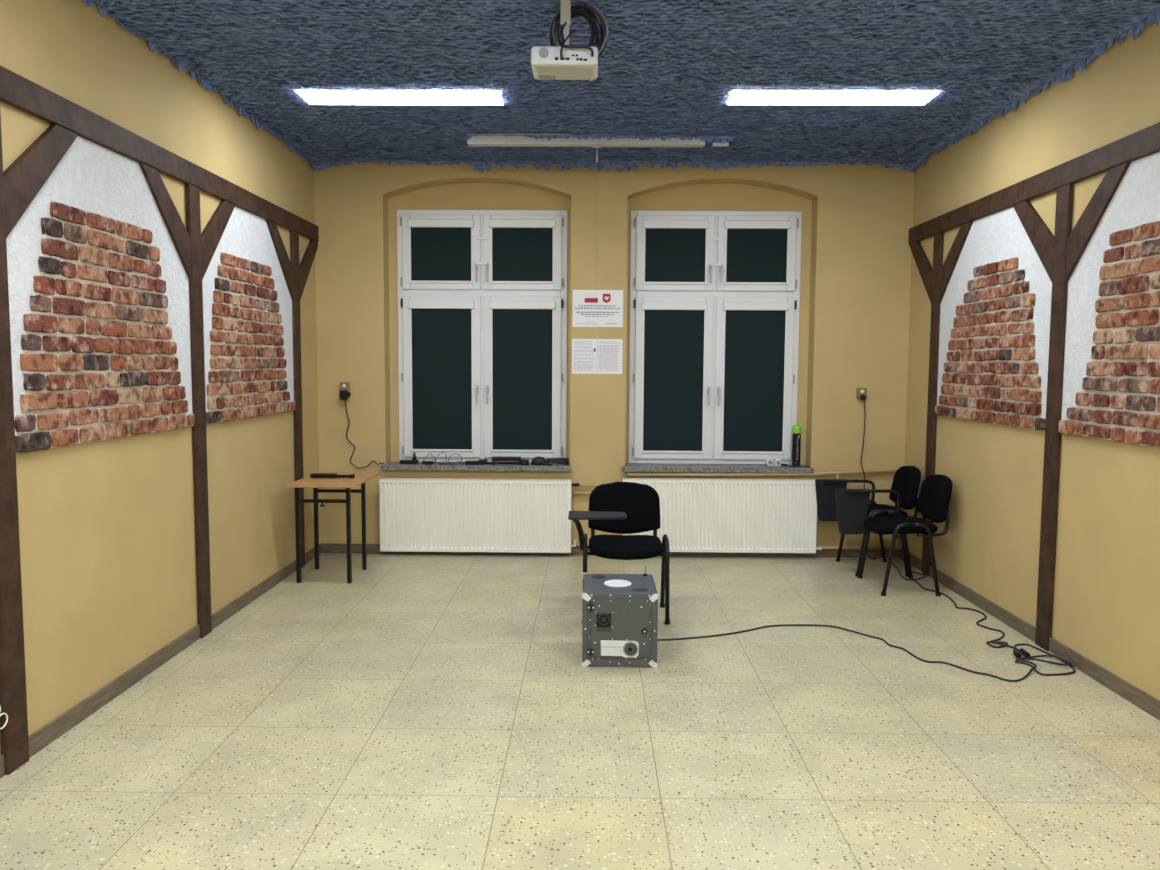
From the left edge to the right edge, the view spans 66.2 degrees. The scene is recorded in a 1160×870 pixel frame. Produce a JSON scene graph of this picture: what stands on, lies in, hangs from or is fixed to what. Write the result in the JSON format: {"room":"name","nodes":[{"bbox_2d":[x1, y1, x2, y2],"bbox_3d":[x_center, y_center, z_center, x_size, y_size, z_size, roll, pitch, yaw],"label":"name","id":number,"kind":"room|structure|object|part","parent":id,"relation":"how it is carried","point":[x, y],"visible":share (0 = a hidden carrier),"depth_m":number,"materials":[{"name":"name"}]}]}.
{"room":"classroom","nodes":[
{"label":"classroom","id":0,"kind":"room"},
{"bbox_2d":[0,0,319,754],"bbox_3d":[-2.269,-0.335,2.534,0.200,3.340,10.250,0,5,1],"label":"wall","id":1,"kind":"structure","parent":0,"point":[107,527],"depth_m":4.35,"materials":[{"name":"paint"}]},
{"bbox_2d":[0,706,7,729],"bbox_3d":[-2.132,0.972,3.221,0.026,0.218,0.136,2,5,20],"label":"cord","id":2,"kind":"object","parent":1,"relation":"attached to","point":[0,706],"visible":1,"depth_m":3.28,"materials":[{"name":"white plastic"}]},
{"bbox_2d":[6,136,192,434],"bbox_3d":[-2.145,-0.648,4.086,0.008,1.298,1.543,0,5,1],"label":"plaster panel","id":3,"kind":"object","parent":1,"relation":"attached to","point":[92,177],"visible":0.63,"depth_m":3.92,"materials":[{"name":"white paint"}]},
{"bbox_2d":[14,201,194,452],"bbox_3d":[-2.128,-0.486,4.099,0.027,1.002,1.527,0,5,1],"label":"brick panel","id":4,"kind":"object","parent":3,"relation":"attached to","point":[99,276],"visible":1,"depth_m":3.90,"materials":[{"name":"red brick"}]},
{"bbox_2d":[0,66,318,774],"bbox_3d":[-2.131,-0.143,4.604,0.031,2.630,5.150,0,5,1],"label":"frame","id":5,"kind":"object","parent":1,"relation":"attached to","point":[24,178],"visible":0.98,"depth_m":3.96,"materials":[{"name":"brown wood"}]},
{"bbox_3d":[-2.148,0.021,3.300,0.028,2.510,0.130,0,5,1],"label":"post","id":6,"kind":"part","parent":5,"relation":"part of","materials":[{"name":"brown wood"}]},
{"bbox_3d":[-2.128,-0.112,4.968,0.028,2.510,0.130,0,5,1],"label":"post","id":7,"kind":"part","parent":5,"relation":"part of","materials":[{"name":"brown wood"}]},
{"bbox_3d":[-2.108,-0.245,6.642,0.028,2.510,0.130,0,5,1],"label":"post","id":8,"kind":"part","parent":5,"relation":"part of","materials":[{"name":"brown wood"}]},
{"bbox_2d":[0,543,321,777],"bbox_3d":[-2.174,1.310,2.413,0.015,0.080,9.750,0,5,1],"label":"baseboard","id":9,"kind":"structure","parent":1,"relation":"attached to","point":[56,728],"depth_m":4.31,"materials":[{"name":"brown wood"}]},
{"bbox_2d":[202,206,293,410],"bbox_3d":[-2.125,-0.780,5.757,0.008,1.298,1.550,0,5,1],"label":"plaster panel","id":10,"kind":"object","parent":1,"relation":"attached to","point":[246,235],"visible":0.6,"depth_m":5.72,"materials":[{"name":"white paint"}]},
{"bbox_2d":[206,252,295,423],"bbox_3d":[-2.108,-0.619,5.768,0.027,1.003,1.533,0,5,1],"label":"brick panel","id":11,"kind":"object","parent":10,"relation":"attached to","point":[245,308],"visible":1,"depth_m":5.59,"materials":[{"name":"red brick"}]},
{"bbox_2d":[82,0,1159,172],"bbox_3d":[0.190,-1.722,2.147,4.753,0.117,9.718,0,5,1],"label":"ceiling","id":12,"kind":"structure","parent":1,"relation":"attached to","point":[668,69],"depth_m":4.76,"materials":[{"name":"blue paint"}]},
{"bbox_2d":[296,91,502,104],"bbox_3d":[-1.046,-2.002,5.231,1.170,0.050,0.250,0,5,1],"label":"ceiling lamp","id":13,"kind":"object","parent":12,"relation":"attached to","point":[312,97],"visible":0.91,"depth_m":5.21,"materials":[{"name":"grey plastic"}]},
{"bbox_2d":[467,133,728,161],"bbox_3d":[0.125,-2.003,6.220,1.820,0.190,0.080,0,5,1],"label":"projection screen","id":14,"kind":"object","parent":12,"relation":"attached to","point":[490,141],"visible":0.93,"depth_m":6.18,"materials":[{"name":"grey metal"}]},
{"bbox_2d":[727,91,939,104],"bbox_3d":[1.463,-1.984,5.182,1.170,0.050,0.250,0,5,1],"label":"ceiling lamp","id":15,"kind":"object","parent":12,"relation":"attached to","point":[738,97],"visible":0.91,"depth_m":5.16,"materials":[{"name":"grey plastic"}]},
{"bbox_2d":[0,553,1159,869],"bbox_3d":[0.185,1.404,2.542,5.130,0.100,10.450,0,5,1],"label":"floor","id":16,"kind":"structure","parent":0,"point":[418,711],"depth_m":3.65,"materials":[{"name":"tile"}]},
{"bbox_2d":[286,472,379,582],"bbox_3d":[-1.768,0.670,6.457,0.465,0.720,0.735,0,5,1],"label":"side table","id":17,"kind":"object","parent":16,"relation":"on","point":[360,478],"visible":0.94,"depth_m":6.27,"materials":[{"name":"brown wood"}]},
{"bbox_3d":[-1.983,0.694,6.259,0.028,0.700,0.028,0,5,1],"label":"leg","id":18,"kind":"part","parent":17,"relation":"part of","materials":[{"name":"black metal"}]},
{"bbox_3d":[-1.978,0.661,6.673,0.028,0.700,0.028,0,5,1],"label":"leg","id":19,"kind":"part","parent":17,"relation":"part of","materials":[{"name":"black metal"}]},
{"bbox_2d":[310,473,354,477],"bbox_3d":[-1.787,0.295,6.425,0.313,0.030,0.050,0,5,1],"label":"baton","id":20,"kind":"object","parent":17,"relation":"on","point":[313,475],"visible":1,"depth_m":6.40,"materials":[{"name":"black plastic"}]},
{"bbox_3d":[-1.625,0.697,6.255,0.028,0.700,0.028,0,5,1],"label":"leg","id":21,"kind":"part","parent":17,"relation":"part of","materials":[{"name":"black metal"}]},
{"bbox_3d":[-1.620,0.664,6.668,0.028,0.700,0.028,0,5,1],"label":"leg","id":22,"kind":"part","parent":17,"relation":"part of","materials":[{"name":"black metal"}]},
{"bbox_2d":[568,482,669,624],"bbox_3d":[0.239,0.725,5.446,0.610,0.793,0.712,0,5,1],"label":"chair","id":23,"kind":"object","parent":16,"relation":"on","point":[615,507],"visible":0.98,"depth_m":5.68,"materials":[{"name":"black fabric"}]},
{"bbox_3d":[-0.018,0.586,5.321,0.050,0.237,0.250,2,5,22],"label":"tablet arm","id":24,"kind":"part","parent":23,"relation":"part of","materials":[{"name":"black plastic"}]},
{"bbox_3d":[0.030,0.872,5.407,0.027,0.496,0.198,0,5,1],"label":"leg","id":25,"kind":"part","parent":23,"relation":"part of","materials":[{"name":"black metal"}]},
{"bbox_3d":[0.284,0.470,5.724,0.462,0.328,0.116,0,5,1],"label":"backrest","id":26,"kind":"part","parent":23,"relation":"part of","materials":[{"name":"black fabric"}]},
{"bbox_3d":[0.280,0.689,5.489,0.452,0.084,0.424,0,5,1],"label":"seat","id":27,"kind":"part","parent":23,"relation":"part of","materials":[{"name":"black fabric"}]},
{"bbox_3d":[0.528,0.860,5.598,0.027,0.496,0.198,0,5,1],"label":"leg","id":28,"kind":"part","parent":23,"relation":"part of","materials":[{"name":"black metal"}]},
{"bbox_3d":[0.526,0.876,5.402,0.027,0.496,0.198,0,5,1],"label":"leg","id":29,"kind":"part","parent":23,"relation":"part of","materials":[{"name":"black metal"}]},
{"bbox_2d":[581,566,658,667],"bbox_3d":[0.207,0.958,4.759,0.394,0.438,0.466,0,5,1],"label":"instrument case","id":30,"kind":"object","parent":16,"relation":"on","point":[620,611],"visible":1,"depth_m":4.55,"materials":[{"name":"silver metal"}]},
{"bbox_3d":[0.102,0.782,4.896,0.080,0.002,0.080,0,5,1],"label":"recess plate","id":31,"kind":"part","parent":30,"relation":"part of","materials":[{"name":"grey metal"}]},
{"bbox_3d":[0.121,0.948,4.541,0.072,0.069,0.009,0,5,1],"label":"speaker plate","id":32,"kind":"part","parent":30,"relation":"part of","materials":[{"name":"black plastic"}]},
{"bbox_2d":[601,642,622,654],"bbox_3d":[0.165,1.092,4.552,0.113,0.071,0.003,0,5,1],"label":"label","id":33,"kind":"object","parent":30,"relation":"attached to","point":[607,648],"depth_m":4.55,"materials":[{"name":"white paper"}]},
{"bbox_3d":[0.208,0.795,4.758,0.374,0.004,0.432,0,5,1],"label":"panel","id":34,"kind":"part","parent":30,"relation":"part of","materials":[{"name":"grey metal"}]},
{"bbox_3d":[0.206,0.989,4.551,0.302,0.300,0.008,0,5,1],"label":"door","id":35,"kind":"part","parent":30,"relation":"part of","materials":[{"name":"grey metal"}]},
{"bbox_2d":[625,643,636,654],"bbox_3d":[0.259,1.095,4.545,0.062,0.062,0.002,0,5,1],"label":"fan grille","id":36,"kind":"object","parent":30,"relation":"attached to","point":[630,648],"depth_m":4.54,"materials":[{"name":"grey metal"}]},
{"bbox_3d":[0.311,0.805,4.620,0.084,0.002,0.064,0,5,1],"label":"recess plate","id":37,"kind":"part","parent":30,"relation":"part of","materials":[{"name":"grey metal"}]},
{"bbox_2d":[658,624,1075,681],"bbox_3d":[1.529,1.157,4.932,2.155,0.032,0.672,2,5,18],"label":"cable","id":38,"kind":"object","parent":16,"relation":"on","point":[1018,655],"visible":0.97,"depth_m":4.73,"materials":[{"name":"black plastic"}]},
{"bbox_2d":[815,466,920,576],"bbox_3d":[2.207,0.629,6.806,0.682,0.793,0.563,0,5,0],"label":"chair","id":39,"kind":"object","parent":16,"relation":"on","point":[906,480],"visible":0.6,"depth_m":6.92,"materials":[{"name":"black fabric"}]},
{"bbox_3d":[2.138,0.754,7.048,0.198,0.496,0.027,0,5,0],"label":"leg","id":40,"kind":"part","parent":39,"relation":"part of","materials":[{"name":"black metal"}]},
{"bbox_3d":[2.169,0.480,7.047,0.340,0.253,0.037,0,5,0],"label":"tablet arm","id":41,"kind":"part","parent":39,"relation":"part of","materials":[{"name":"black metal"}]},
{"bbox_3d":[2.140,0.793,6.554,0.198,0.496,0.027,0,5,0],"label":"leg","id":42,"kind":"part","parent":39,"relation":"part of","materials":[{"name":"black metal"}]},
{"bbox_3d":[2.336,0.755,7.049,0.198,0.496,0.027,0,5,0],"label":"leg","id":43,"kind":"part","parent":39,"relation":"part of","materials":[{"name":"black metal"}]},
{"bbox_3d":[2.239,0.597,6.787,0.424,0.084,0.452,0,5,0],"label":"seat","id":44,"kind":"part","parent":39,"relation":"part of","materials":[{"name":"black fabric"}]},
{"bbox_3d":[2.337,0.795,6.555,0.198,0.496,0.027,0,5,0],"label":"leg","id":45,"kind":"part","parent":39,"relation":"part of","materials":[{"name":"black metal"}]},
{"bbox_3d":[2.492,0.400,6.772,0.116,0.328,0.462,0,5,0],"label":"backrest","id":46,"kind":"part","parent":39,"relation":"part of","materials":[{"name":"black fabric"}]},
{"bbox_2d":[835,474,951,595],"bbox_3d":[2.211,0.672,6.258,0.682,0.793,0.563,0,5,0],"label":"chair","id":47,"kind":"object","parent":16,"relation":"on","point":[934,497],"visible":1,"depth_m":6.31,"materials":[{"name":"black fabric"}]},
{"bbox_3d":[2.142,0.798,6.500,0.198,0.496,0.027,0,5,0],"label":"leg","id":48,"kind":"part","parent":47,"relation":"part of","materials":[{"name":"black metal"}]},
{"bbox_3d":[2.172,0.524,6.498,0.340,0.253,0.037,0,5,0],"label":"tablet arm","id":49,"kind":"part","parent":47,"relation":"part of","materials":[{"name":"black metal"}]},
{"bbox_3d":[2.143,0.837,6.005,0.198,0.496,0.027,0,5,0],"label":"leg","id":50,"kind":"part","parent":47,"relation":"part of","materials":[{"name":"black metal"}]},
{"bbox_3d":[2.339,0.799,6.501,0.198,0.496,0.027,0,5,0],"label":"leg","id":51,"kind":"part","parent":47,"relation":"part of","materials":[{"name":"black metal"}]},
{"bbox_3d":[2.242,0.640,6.239,0.424,0.084,0.452,0,5,0],"label":"seat","id":52,"kind":"part","parent":47,"relation":"part of","materials":[{"name":"black fabric"}]},
{"bbox_3d":[2.341,0.838,6.006,0.198,0.496,0.027,0,5,0],"label":"leg","id":53,"kind":"part","parent":47,"relation":"part of","materials":[{"name":"black metal"}]},
{"bbox_3d":[2.495,0.444,6.224,0.116,0.328,0.462,0,5,0],"label":"backrest","id":54,"kind":"part","parent":47,"relation":"part of","materials":[{"name":"black fabric"}]},
{"bbox_2d":[892,563,1029,656],"bbox_3d":[2.439,1.084,5.901,0.224,0.034,2.334,1,5,3],"label":"extension cord","id":55,"kind":"object","parent":16,"relation":"on","point":[1022,651],"visible":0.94,"depth_m":5.29,"materials":[{"name":"black plastic"}]},
{"bbox_2d":[1019,648,1029,656],"bbox_3d":[2.386,1.171,4.774,0.032,0.030,0.070,1,5,4],"label":"socket","id":56,"kind":"object","parent":55,"relation":"attached to","point":[1021,651],"depth_m":4.75,"materials":[{"name":"black plastic"}]},
{"bbox_2d":[314,162,914,547],"bbox_3d":[0.254,-0.702,7.330,4.730,3.340,0.430,0,5,1],"label":"wall","id":57,"kind":"structure","parent":0,"point":[856,254],"depth_m":7.12,"materials":[{"name":"paint"}]},
{"bbox_2d":[340,382,349,391],"bbox_3d":[-1.891,-0.381,7.149,0.074,0.087,0.033,0,5,1],"label":"wall socket","id":58,"kind":"object","parent":57,"relation":"attached to","point":[343,385],"visible":0.93,"depth_m":7.13,"materials":[{"name":"brown"}]},
{"bbox_2d":[339,390,383,468],"bbox_3d":[-1.749,-0.041,7.145,0.344,0.632,0.061,0,5,1],"label":"power adapter","id":59,"kind":"object","parent":57,"relation":"attached to","point":[344,394],"visible":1,"depth_m":7.16,"materials":[{"name":"black plastic"}]},
{"bbox_2d":[381,210,570,471],"bbox_3d":[-0.828,-0.770,7.212,1.529,2.102,0.290,0,5,1],"label":"window","id":60,"kind":"structure","parent":57,"relation":"in","point":[482,294],"depth_m":7.26,"materials":[{"name":"white plastic"}]},
{"bbox_2d":[399,452,418,463],"bbox_3d":[-1.393,0.187,7.255,0.150,0.095,0.060,0,5,1],"label":"power strip","id":61,"kind":"object","parent":60,"relation":"on","point":[414,460],"visible":1,"depth_m":7.23,"materials":[{"name":"black plastic"}]},
{"bbox_2d":[422,461,434,464],"bbox_3d":[-1.226,0.225,7.216,0.100,0.026,0.044,0,5,1],"label":"power adapter","id":62,"kind":"object","parent":60,"relation":"on","point":[423,462],"visible":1,"depth_m":7.20,"materials":[{"name":"black plastic"}]},
{"bbox_3d":[-1.126,-1.487,7.247,0.636,0.602,0.065,0,5,1],"label":"sash","id":63,"kind":"part","parent":60,"relation":"part of","materials":[{"name":"white plastic"}]},
{"bbox_3d":[-1.132,-0.477,7.327,0.636,1.325,0.065,0,5,1],"label":"sash","id":64,"kind":"part","parent":60,"relation":"part of","materials":[{"name":"white plastic"}]},
{"bbox_2d":[421,452,463,464],"bbox_3d":[-1.115,0.190,7.241,0.353,0.089,0.128,0,5,1],"label":"cable loop","id":65,"kind":"object","parent":60,"relation":"on","point":[448,462],"visible":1,"depth_m":7.23,"materials":[{"name":"black plastic"}]},
{"bbox_2d":[463,461,478,464],"bbox_3d":[-0.882,0.225,7.222,0.127,0.030,0.050,0,5,1],"label":"power adapter","id":66,"kind":"object","parent":60,"relation":"on","point":[465,462],"visible":1,"depth_m":7.20,"materials":[{"name":"black plastic"}]},
{"bbox_3d":[-0.834,0.258,7.266,1.529,0.043,0.235,0,5,1],"label":"sill","id":67,"kind":"part","parent":60,"relation":"part of","materials":[{"name":"stone"}]},
{"bbox_3d":[-0.839,-1.317,7.198,0.028,0.155,0.056,0,5,1],"label":"handle","id":68,"kind":"part","parent":60,"relation":"part of","materials":[{"name":"grey plastic"}]},
{"bbox_3d":[-0.845,-0.331,7.277,0.028,0.155,0.056,0,5,1],"label":"handle","id":69,"kind":"part","parent":60,"relation":"part of","materials":[{"name":"grey metal"}]},
{"bbox_2d":[478,459,495,464],"bbox_3d":[-0.762,0.218,7.217,0.168,0.050,0.074,0,5,1],"label":"cable bundle","id":70,"kind":"object","parent":60,"relation":"on","point":[481,461],"visible":1,"depth_m":7.20,"materials":[{"name":"black plastic"}]},
{"bbox_3d":[-0.755,-1.317,7.197,0.028,0.155,0.056,0,5,1],"label":"handle","id":71,"kind":"part","parent":60,"relation":"part of","materials":[{"name":"grey plastic"}]},
{"bbox_3d":[-0.761,-0.330,7.276,0.028,0.155,0.056,0,5,1],"label":"handle","id":72,"kind":"part","parent":60,"relation":"part of","materials":[{"name":"grey"}]},
{"bbox_2d":[492,456,520,463],"bbox_3d":[-0.601,0.208,7.276,0.235,0.058,0.072,0,5,1],"label":"equipment box","id":73,"kind":"object","parent":60,"relation":"on","point":[498,459],"visible":0.87,"depth_m":7.24,"materials":[{"name":"black plastic"}]},
{"bbox_3d":[-0.465,-1.482,7.239,0.636,0.602,0.065,0,5,1],"label":"sash","id":74,"kind":"part","parent":60,"relation":"part of","materials":[{"name":"white plastic"}]},
{"bbox_3d":[-0.471,-0.472,7.319,0.636,1.325,0.065,0,5,1],"label":"sash","id":75,"kind":"part","parent":60,"relation":"part of","materials":[{"name":"white plastic"}]},
{"bbox_2d":[521,459,528,464],"bbox_3d":[-0.446,0.220,7.211,0.065,0.046,0.054,0,5,1],"label":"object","id":76,"kind":"object","parent":60,"relation":"on","point":[523,461],"visible":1,"depth_m":7.20,"materials":[{"name":"black plastic"}]},
{"bbox_2d":[531,456,551,464],"bbox_3d":[-0.307,0.208,7.219,0.181,0.070,0.066,1,5,12],"label":"holster","id":77,"kind":"object","parent":60,"relation":"on","point":[538,460],"visible":1,"depth_m":7.20,"materials":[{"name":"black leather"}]},
{"bbox_2d":[546,458,568,464],"bbox_3d":[-0.183,0.213,7.262,0.181,0.055,0.056,0,5,1],"label":"case","id":78,"kind":"object","parent":60,"relation":"on","point":[565,461],"visible":0.93,"depth_m":7.24,"materials":[{"name":"black plastic"}]},
{"bbox_2d":[379,478,578,552],"bbox_3d":[-0.808,0.647,7.184,1.603,0.586,0.100,0,5,1],"label":"radiator","id":79,"kind":"object","parent":57,"relation":"attached to","point":[417,514],"visible":1,"depth_m":7.14,"materials":[{"name":"white metal"}]},
{"bbox_2d":[380,478,570,480],"bbox_3d":[-0.838,0.358,7.146,1.535,0.004,0.070,0,5,1],"label":"grille","id":80,"kind":"object","parent":79,"relation":"attached to","point":[385,479],"depth_m":7.12,"materials":[{"name":"white"}]},
{"bbox_2d":[572,339,596,373],"bbox_3d":[0.036,-0.629,7.120,0.200,0.279,0.006,0,5,1],"label":"paper notice","id":81,"kind":"object","parent":57,"relation":"attached to","point":[584,351],"visible":1,"depth_m":7.12,"materials":[{"name":"white paper"}]},
{"bbox_2d":[596,172,597,337],"bbox_3d":[0.135,-1.433,7.053,0.011,1.320,0.007,0,5,1],"label":"cable","id":82,"kind":"object","parent":57,"relation":"attached to","point":[597,172],"visible":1,"depth_m":7.04,"materials":[{"name":"beige plastic"}]},
{"bbox_2d":[573,290,622,326],"bbox_3d":[0.142,-1.008,7.088,0.402,0.293,0.007,0,5,1],"label":"paper notice","id":83,"kind":"object","parent":57,"relation":"attached to","point":[591,308],"visible":1,"depth_m":7.09,"materials":[{"name":"white paper"}]},
{"bbox_2d":[597,339,622,373],"bbox_3d":[0.239,-0.627,7.118,0.200,0.279,0.005,0,5,1],"label":"paper notice","id":84,"kind":"object","parent":57,"relation":"attached to","point":[609,351],"visible":1,"depth_m":7.12,"materials":[{"name":"white paper"}]},
{"bbox_2d":[322,543,899,557],"bbox_3d":[0.242,0.941,7.237,4.700,0.080,0.015,0,5,1],"label":"baseboard","id":85,"kind":"structure","parent":57,"relation":"attached to","point":[326,547],"depth_m":7.22,"materials":[{"name":"brown wood"}]},
{"bbox_2d":[622,211,813,472],"bbox_3d":[1.113,-0.757,7.190,1.534,2.102,0.290,0,5,1],"label":"window","id":86,"kind":"structure","parent":57,"relation":"in","point":[715,295],"depth_m":7.24,"materials":[{"name":"white plastic"}]},
{"bbox_3d":[0.765,-0.464,7.305,0.634,1.325,0.065,0,5,1],"label":"sash","id":87,"kind":"part","parent":86,"relation":"part of","materials":[{"name":"white plastic"}]},
{"bbox_3d":[0.771,-1.474,7.225,0.634,0.602,0.065,0,5,1],"label":"sash","id":88,"kind":"part","parent":86,"relation":"part of","materials":[{"name":"white plastic"}]},
{"bbox_3d":[1.050,-0.318,7.255,0.028,0.155,0.056,0,5,1],"label":"handle","id":89,"kind":"part","parent":86,"relation":"part of","materials":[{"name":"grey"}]},
{"bbox_3d":[1.056,-1.304,7.176,0.028,0.155,0.056,0,5,1],"label":"handle","id":90,"kind":"part","parent":86,"relation":"part of","materials":[{"name":"grey"}]},
{"bbox_3d":[1.106,0.272,7.244,1.534,0.043,0.235,0,5,1],"label":"sill","id":91,"kind":"part","parent":86,"relation":"part of","materials":[{"name":"stone"}]},
{"bbox_3d":[1.134,-0.317,7.254,0.028,0.155,0.056,0,5,1],"label":"handle","id":92,"kind":"part","parent":86,"relation":"part of","materials":[{"name":"grey"}]},
{"bbox_3d":[1.140,-1.304,7.175,0.028,0.155,0.056,0,5,1],"label":"handle","id":93,"kind":"part","parent":86,"relation":"part of","materials":[{"name":"grey"}]},
{"bbox_3d":[1.422,-0.459,7.298,0.634,1.325,0.065,0,5,1],"label":"sash","id":94,"kind":"part","parent":86,"relation":"part of","materials":[{"name":"white plastic"}]},
{"bbox_3d":[1.428,-1.470,7.217,0.634,0.602,0.065,0,5,1],"label":"sash","id":95,"kind":"part","parent":86,"relation":"part of","materials":[{"name":"white plastic"}]},
{"bbox_2d":[766,458,781,465],"bbox_3d":[1.579,0.222,7.243,0.128,0.061,0.040,0,5,1],"label":"double socket","id":96,"kind":"object","parent":86,"relation":"on","point":[777,462],"visible":1,"depth_m":7.22,"materials":[{"name":"white plastic"}]},
{"bbox_2d":[781,463,809,466],"bbox_3d":[1.730,0.246,7.166,0.241,0.020,0.068,3,5,26],"label":"cable","id":97,"kind":"object","parent":86,"relation":"on","point":[782,464],"visible":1,"depth_m":7.15,"materials":[{"name":"black plastic"}]},
{"bbox_2d":[792,425,800,465],"bbox_3d":[1.754,0.087,7.209,0.069,0.338,0.069,0,5,1],"label":"spray bottle","id":98,"kind":"object","parent":86,"relation":"on","point":[796,438],"visible":0.96,"depth_m":7.18,"materials":[{"name":"black plastic"}]},
{"bbox_2d":[622,478,821,552],"bbox_3d":[1.111,0.646,7.161,1.670,0.586,0.100,0,5,1],"label":"radiator","id":99,"kind":"object","parent":57,"relation":"attached to","point":[756,515],"visible":0.86,"depth_m":7.12,"materials":[{"name":"white metal"}]},
{"bbox_2d":[623,478,814,480],"bbox_3d":[1.117,0.357,7.123,1.548,0.004,0.070,0,5,1],"label":"grille","id":100,"kind":"object","parent":99,"relation":"attached to","point":[624,479],"depth_m":7.10,"materials":[{"name":"white"}]},
{"bbox_2d":[574,469,900,548],"bbox_3d":[1.264,0.591,7.180,2.632,0.658,0.049,0,5,1],"label":"pipe","id":101,"kind":"object","parent":57,"relation":"attached to","point":[837,473],"visible":0.62,"depth_m":7.14,"materials":[{"name":"brown"}]},
{"bbox_2d":[856,388,866,398],"bbox_3d":[2.249,-0.333,7.103,0.074,0.087,0.033,0,5,1],"label":"wall socket","id":102,"kind":"object","parent":57,"relation":"attached to","point":[860,391],"visible":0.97,"depth_m":7.09,"materials":[{"name":"brown plastic"}]},
{"bbox_2d":[859,395,875,558],"bbox_3d":[2.301,0.338,7.111,0.158,1.318,0.055,0,5,1],"label":"power cord","id":103,"kind":"object","parent":57,"relation":"attached to","point":[862,397],"visible":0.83,"depth_m":7.07,"materials":[{"name":"black plastic"}]},
{"bbox_2d":[901,20,1159,700],"bbox_3d":[2.661,-0.302,2.477,0.200,3.340,10.250,0,5,1],"label":"wall","id":104,"kind":"structure","parent":0,"point":[1106,602],"depth_m":4.85,"materials":[{"name":"paint"}]},
{"bbox_2d":[937,206,1051,417],"bbox_3d":[2.596,-0.743,5.638,0.008,1.298,1.590,0,5,1],"label":"plaster panel","id":105,"kind":"object","parent":104,"relation":"attached to","point":[1001,235],"visible":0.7,"depth_m":5.47,"materials":[{"name":"white paint"}]},
{"bbox_2d":[935,257,1045,430],"bbox_3d":[2.577,-0.583,5.651,0.027,1.002,1.575,0,5,1],"label":"brick panel","id":106,"kind":"object","parent":105,"relation":"attached to","point":[993,325],"visible":1,"depth_m":5.50,"materials":[{"name":"red brick"}]},
{"bbox_2d":[900,548,1159,719],"bbox_3d":[2.541,1.342,2.358,0.015,0.080,9.750,0,5,1],"label":"baseboard","id":107,"kind":"structure","parent":104,"relation":"attached to","point":[1144,701],"depth_m":4.73,"materials":[{"name":"brown wood"}]},
{"bbox_2d":[908,122,1159,650],"bbox_3d":[2.568,-0.111,4.550,0.031,2.630,5.150,0,5,1],"label":"frame","id":108,"kind":"object","parent":104,"relation":"attached to","point":[1060,253],"visible":1,"depth_m":4.85,"materials":[{"name":"brown wood"}]},
{"bbox_3d":[2.593,-0.209,6.543,0.028,2.510,0.130,0,5,1],"label":"post","id":109,"kind":"part","parent":108,"relation":"part of","materials":[{"name":"brown wood"}]},
{"bbox_3d":[2.572,-0.073,4.829,0.028,2.510,0.130,0,5,1],"label":"post","id":110,"kind":"part","parent":108,"relation":"part of","materials":[{"name":"brown wood"}]},
{"bbox_2d":[1061,151,1159,419],"bbox_3d":[2.575,-0.606,3.909,0.008,1.298,1.620,0,5,1],"label":"plaster panel","id":111,"kind":"object","parent":104,"relation":"attached to","point":[1136,201],"visible":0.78,"depth_m":4.45,"materials":[{"name":"white paint"}]},
{"bbox_2d":[1058,220,1159,447],"bbox_3d":[2.557,-0.445,3.921,0.027,1.004,1.604,0,5,1],"label":"brick panel","id":112,"kind":"object","parent":111,"relation":"attached to","point":[1129,288],"visible":1,"depth_m":4.16,"materials":[{"name":"red brick"}]},
{"bbox_3d":[0.205,-2.025,2.269,5.130,0.100,10.450,0,5,1],"label":"ceiling","id":113,"kind":"structure","parent":0,"visible":0},
{"bbox_2d":[531,0,607,80],"bbox_3d":[-0.042,-1.843,3.889,0.332,0.522,0.274,0,5,1],"label":"projector","id":114,"kind":"object","parent":113,"relation":"hanging from","point":[566,61],"depth_m":3.87,"materials":[{"name":"white plastic"}]},
{"bbox_2d":[539,47,548,57],"bbox_3d":[-0.155,-1.635,3.803,0.042,0.042,0.004,0,5,1],"label":"speaker grille","id":115,"kind":"object","parent":114,"relation":"attached to","point":[543,51],"depth_m":3.80,"materials":[{"name":"grey plastic"}]},
{"bbox_2d":[540,75,554,78],"bbox_3d":[-0.145,-1.597,3.973,0.068,0.002,0.050,0,5,1],"label":"vent","id":116,"kind":"object","parent":114,"relation":"attached to","point":[541,76],"depth_m":3.97,"materials":[{"name":"grey plastic"}]},
{"bbox_3d":[-0.062,-1.735,3.888,0.028,0.129,0.025,0,5,1],"label":"mount arm","id":117,"kind":"part","parent":114,"relation":"part of","materials":[{"name":"grey metal"}]},
{"bbox_3d":[-0.006,-1.784,3.992,0.261,0.267,0.078,0,5,1],"label":"cable coil","id":118,"kind":"part","parent":114,"relation":"part of","materials":[{"name":"black rubber"}]},
{"bbox_3d":[0.001,-1.801,3.979,0.247,0.255,0.050,0,5,1],"label":"cable coil","id":119,"kind":"part","parent":114,"relation":"part of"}
]}

